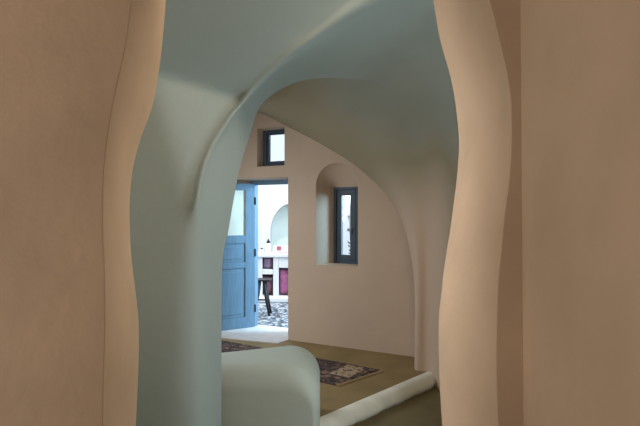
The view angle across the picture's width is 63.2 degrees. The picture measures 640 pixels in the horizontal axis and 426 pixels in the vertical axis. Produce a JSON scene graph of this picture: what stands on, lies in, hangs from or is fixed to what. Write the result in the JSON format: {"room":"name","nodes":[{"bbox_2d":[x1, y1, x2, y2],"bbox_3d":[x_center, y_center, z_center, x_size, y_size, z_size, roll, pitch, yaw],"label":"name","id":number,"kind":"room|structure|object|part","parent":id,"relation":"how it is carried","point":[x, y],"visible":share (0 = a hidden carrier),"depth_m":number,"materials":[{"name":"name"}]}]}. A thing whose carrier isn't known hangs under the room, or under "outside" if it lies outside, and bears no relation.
{"room":"traditional dwelling","nodes":[
{"label":"traditional dwelling","id":0,"kind":"room"},
{"bbox_2d":[0,0,523,425],"bbox_3d":[-1.100,0.225,1.625,6.200,2.850,0.450,0,0,0],"label":"wall","id":1,"kind":"structure","parent":0,"point":[78,78],"depth_m":1.40,"materials":[{"name":"beige paint"}]},
{"bbox_2d":[221,346,319,425],"bbox_3d":[-0.400,1.327,3.747,0.800,0.645,0.775,0,0,0],"label":"wall","id":2,"kind":"structure","parent":0,"point":[273,386],"depth_m":3.37,"materials":[{"name":"paint"}]},
{"bbox_2d":[320,371,435,425],"bbox_3d":[0.539,1.594,4.428,0.160,0.112,2.426,0,0,43],"label":"trim","id":3,"kind":"structure","parent":2,"relation":"attached to","point":[359,411],"depth_m":4.33,"materials":[{"name":"paint"}]},
{"bbox_2d":[272,205,287,251],"bbox_3d":[-0.586,0.500,10.895,0.948,1.700,0.110,0,0,0],"label":"wall","id":4,"kind":"structure","parent":0,"point":[280,223],"depth_m":10.84,"materials":[{"name":"white paint"}]},
{"bbox_2d":[129,0,458,425],"bbox_3d":[0.002,-0.100,2.908,4.039,3.500,2.318,0,0,-32],"label":"wall","id":5,"kind":"structure","parent":0,"point":[220,60],"depth_m":2.94,"materials":[{"name":"paint"}]},
{"bbox_2d":[258,134,349,254],"bbox_3d":[0.000,-0.725,10.675,9.000,4.650,0.350,0,0,0],"label":"sky","id":6,"kind":"structure","parent":0,"point":[271,198],"depth_m":10.50,"materials":[{"name":"white"}]},
{"bbox_2d":[221,302,426,416],"bbox_3d":[0.000,1.610,7.526,9.000,0.120,7.948,0,0,0],"label":"floor","id":7,"kind":"structure","parent":0,"point":[398,369],"depth_m":5.39,"materials":[{"name":"brown concrete"}]},
{"bbox_2d":[258,278,271,315],"bbox_3d":[-0.892,1.289,8.000,0.300,0.549,0.276,0,0,0],"label":"stool","id":8,"kind":"object","parent":7,"relation":"on","point":[264,280],"visible":0.63,"depth_m":7.90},
{"bbox_3d":[-0.892,1.025,8.000,0.300,0.022,0.260,0,0,0],"label":"seat","id":9,"kind":"part","parent":8,"relation":"part of","materials":[{"name":"black metal"}]},
{"bbox_3d":[-0.813,1.298,7.897,0.131,0.531,0.049,0,0,19],"label":"leg","id":10,"kind":"part","parent":8,"relation":"part of","materials":[{"name":"black metal"}]},
{"bbox_3d":[-0.813,1.298,8.103,0.131,0.531,0.049,0,0,-19],"label":"leg","id":11,"kind":"part","parent":8,"relation":"part of","materials":[{"name":"black metal"}]},
{"bbox_2d":[258,252,287,301],"bbox_3d":[-0.805,1.147,9.410,0.934,0.827,0.660,0,0,0],"label":"shelf","id":12,"kind":"object","parent":7,"relation":"on","point":[280,260],"visible":0.39,"depth_m":9.30,"materials":[{"name":"white paint"}]},
{"bbox_2d":[263,274,272,294],"bbox_3d":[-0.939,1.301,9.460,0.181,0.366,0.200,0,0,0],"label":"cushion","id":13,"kind":"object","parent":12,"relation":"on","point":[270,283],"visible":0.61,"depth_m":9.39,"materials":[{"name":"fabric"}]},
{"bbox_2d":[263,257,272,267],"bbox_3d":[-0.939,0.902,9.450,0.181,0.212,0.180,0,0,0],"label":"cushion","id":14,"kind":"object","parent":12,"relation":"on","point":[267,261],"visible":0.95,"depth_m":9.38,"materials":[{"name":"fabric"}]},
{"bbox_2d":[266,239,270,252],"bbox_3d":[-0.939,0.604,9.460,0.090,0.259,0.089,0,0,0],"label":"lidded jar","id":15,"kind":"object","parent":12,"relation":"on","point":[268,245],"visible":1,"depth_m":9.43,"materials":[{"name":"white ceramic"}]},
{"bbox_2d":[273,246,287,252],"bbox_3d":[-0.715,0.669,9.547,0.286,0.125,0.045,0,0,0],"label":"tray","id":16,"kind":"object","parent":12,"relation":"on","point":[276,249],"visible":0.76,"depth_m":9.54,"materials":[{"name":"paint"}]},
{"bbox_2d":[280,268,287,294],"bbox_3d":[-0.640,1.242,9.460,0.192,0.482,0.200,0,0,0],"label":"cushion","id":17,"kind":"object","parent":12,"relation":"on","point":[283,271],"visible":0.84,"depth_m":9.37,"materials":[{"name":"fabric"}]},
{"bbox_2d":[221,340,384,385],"bbox_3d":[-0.565,1.543,5.513,2.479,0.012,0.616,0,0,34],"label":"woven rug","id":18,"kind":"object","parent":7,"relation":"on","point":[331,372],"visible":0.45,"depth_m":5.08,"materials":[{"name":"fabric"}]},
{"bbox_2d":[347,216,349,253],"bbox_3d":[0.562,0.680,8.291,0.262,1.763,0.380,0,0,-13],"label":"leafy shrub","id":19,"kind":"object","parent":7,"relation":"on","point":[348,229],"visible":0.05,"depth_m":8.36,"materials":[{"name":"green plant"}]},
{"bbox_2d":[237,113,414,356],"bbox_3d":[-1.182,-0.090,7.043,5.950,3.320,0.480,0,0,28],"label":"wall","id":20,"kind":"structure","parent":0,"point":[369,304],"depth_m":6.10,"materials":[{"name":"beige paint"}]},
{"bbox_2d":[221,179,287,330],"bbox_3d":[-0.824,0.550,6.904,1.402,2.000,0.533,0,0,0],"label":"door","id":21,"kind":"structure","parent":20,"relation":"in","point":[240,254],"depth_m":6.96,"materials":[{"name":"blue paint"}]},
{"bbox_3d":[-1.202,0.533,6.867,0.460,0.250,0.032,0,0,-32],"label":"panel","id":22,"kind":"part","parent":21,"relation":"part of","materials":[{"name":"blue paint"}]},
{"bbox_3d":[-1.202,1.068,6.867,0.460,0.660,0.032,0,0,-32],"label":"panel","id":23,"kind":"part","parent":21,"relation":"part of","materials":[{"name":"blue paint"}]},
{"bbox_3d":[-1.202,-0.002,6.867,0.460,0.600,0.006,0,0,-32],"label":"glass","id":24,"kind":"part","parent":21,"relation":"part of","materials":[{"name":"glass"}]},
{"bbox_3d":[-0.536,0.550,6.926,0.900,2.000,0.080,0,0,28],"label":"frame","id":25,"kind":"part","parent":21,"relation":"part of","materials":[{"name":"blue paint"}]},
{"bbox_2d":[221,324,288,343],"bbox_3d":[-0.840,1.561,6.686,1.210,0.038,0.890,0,0,28],"label":"doorstep","id":26,"kind":"object","parent":20,"relation":"attached to","point":[260,333],"depth_m":6.60,"materials":[{"name":"stone"}]},
{"bbox_2d":[263,129,283,165],"bbox_3d":[-0.529,-0.827,6.600,0.418,0.475,0.070,0,0,28],"label":"window","id":27,"kind":"structure","parent":20,"relation":"in","point":[267,134],"depth_m":6.65,"materials":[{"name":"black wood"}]},
{"bbox_3d":[-0.529,-0.827,6.600,0.318,0.395,0.040,0,0,28],"label":"sash","id":28,"kind":"part","parent":27,"relation":"part of","materials":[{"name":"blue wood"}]},
{"bbox_2d":[334,187,357,263],"bbox_3d":[0.319,0.147,6.278,0.365,0.983,0.101,0,0,28],"label":"window","id":29,"kind":"structure","parent":20,"relation":"in","point":[339,192],"depth_m":6.28,"materials":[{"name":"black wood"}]},
{"bbox_2d":[257,78,434,376],"bbox_3d":[-1.806,0.203,5.574,5.772,3.019,2.920,0,0,28],"label":"vault","id":30,"kind":"object","parent":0,"point":[367,123],"visible":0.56,"depth_m":5.03,"materials":[{"name":"paint"}]},
{"bbox_2d":[353,387,441,425],"bbox_3d":[-1.100,1.700,1.450,6.200,0.100,8.100,0,0,0],"label":"floor","id":31,"kind":"structure","parent":0,"point":[424,409],"depth_m":4.26,"materials":[{"name":"brown concrete"}]},
{"bbox_2d":[520,0,639,425],"bbox_3d":[0.713,0.000,-0.599,0.362,3.300,4.002,0,0,0],"label":"wall","id":32,"kind":"structure","parent":0,"point":[580,59],"depth_m":1.09,"materials":[{"name":"beige paint"}]}
]}

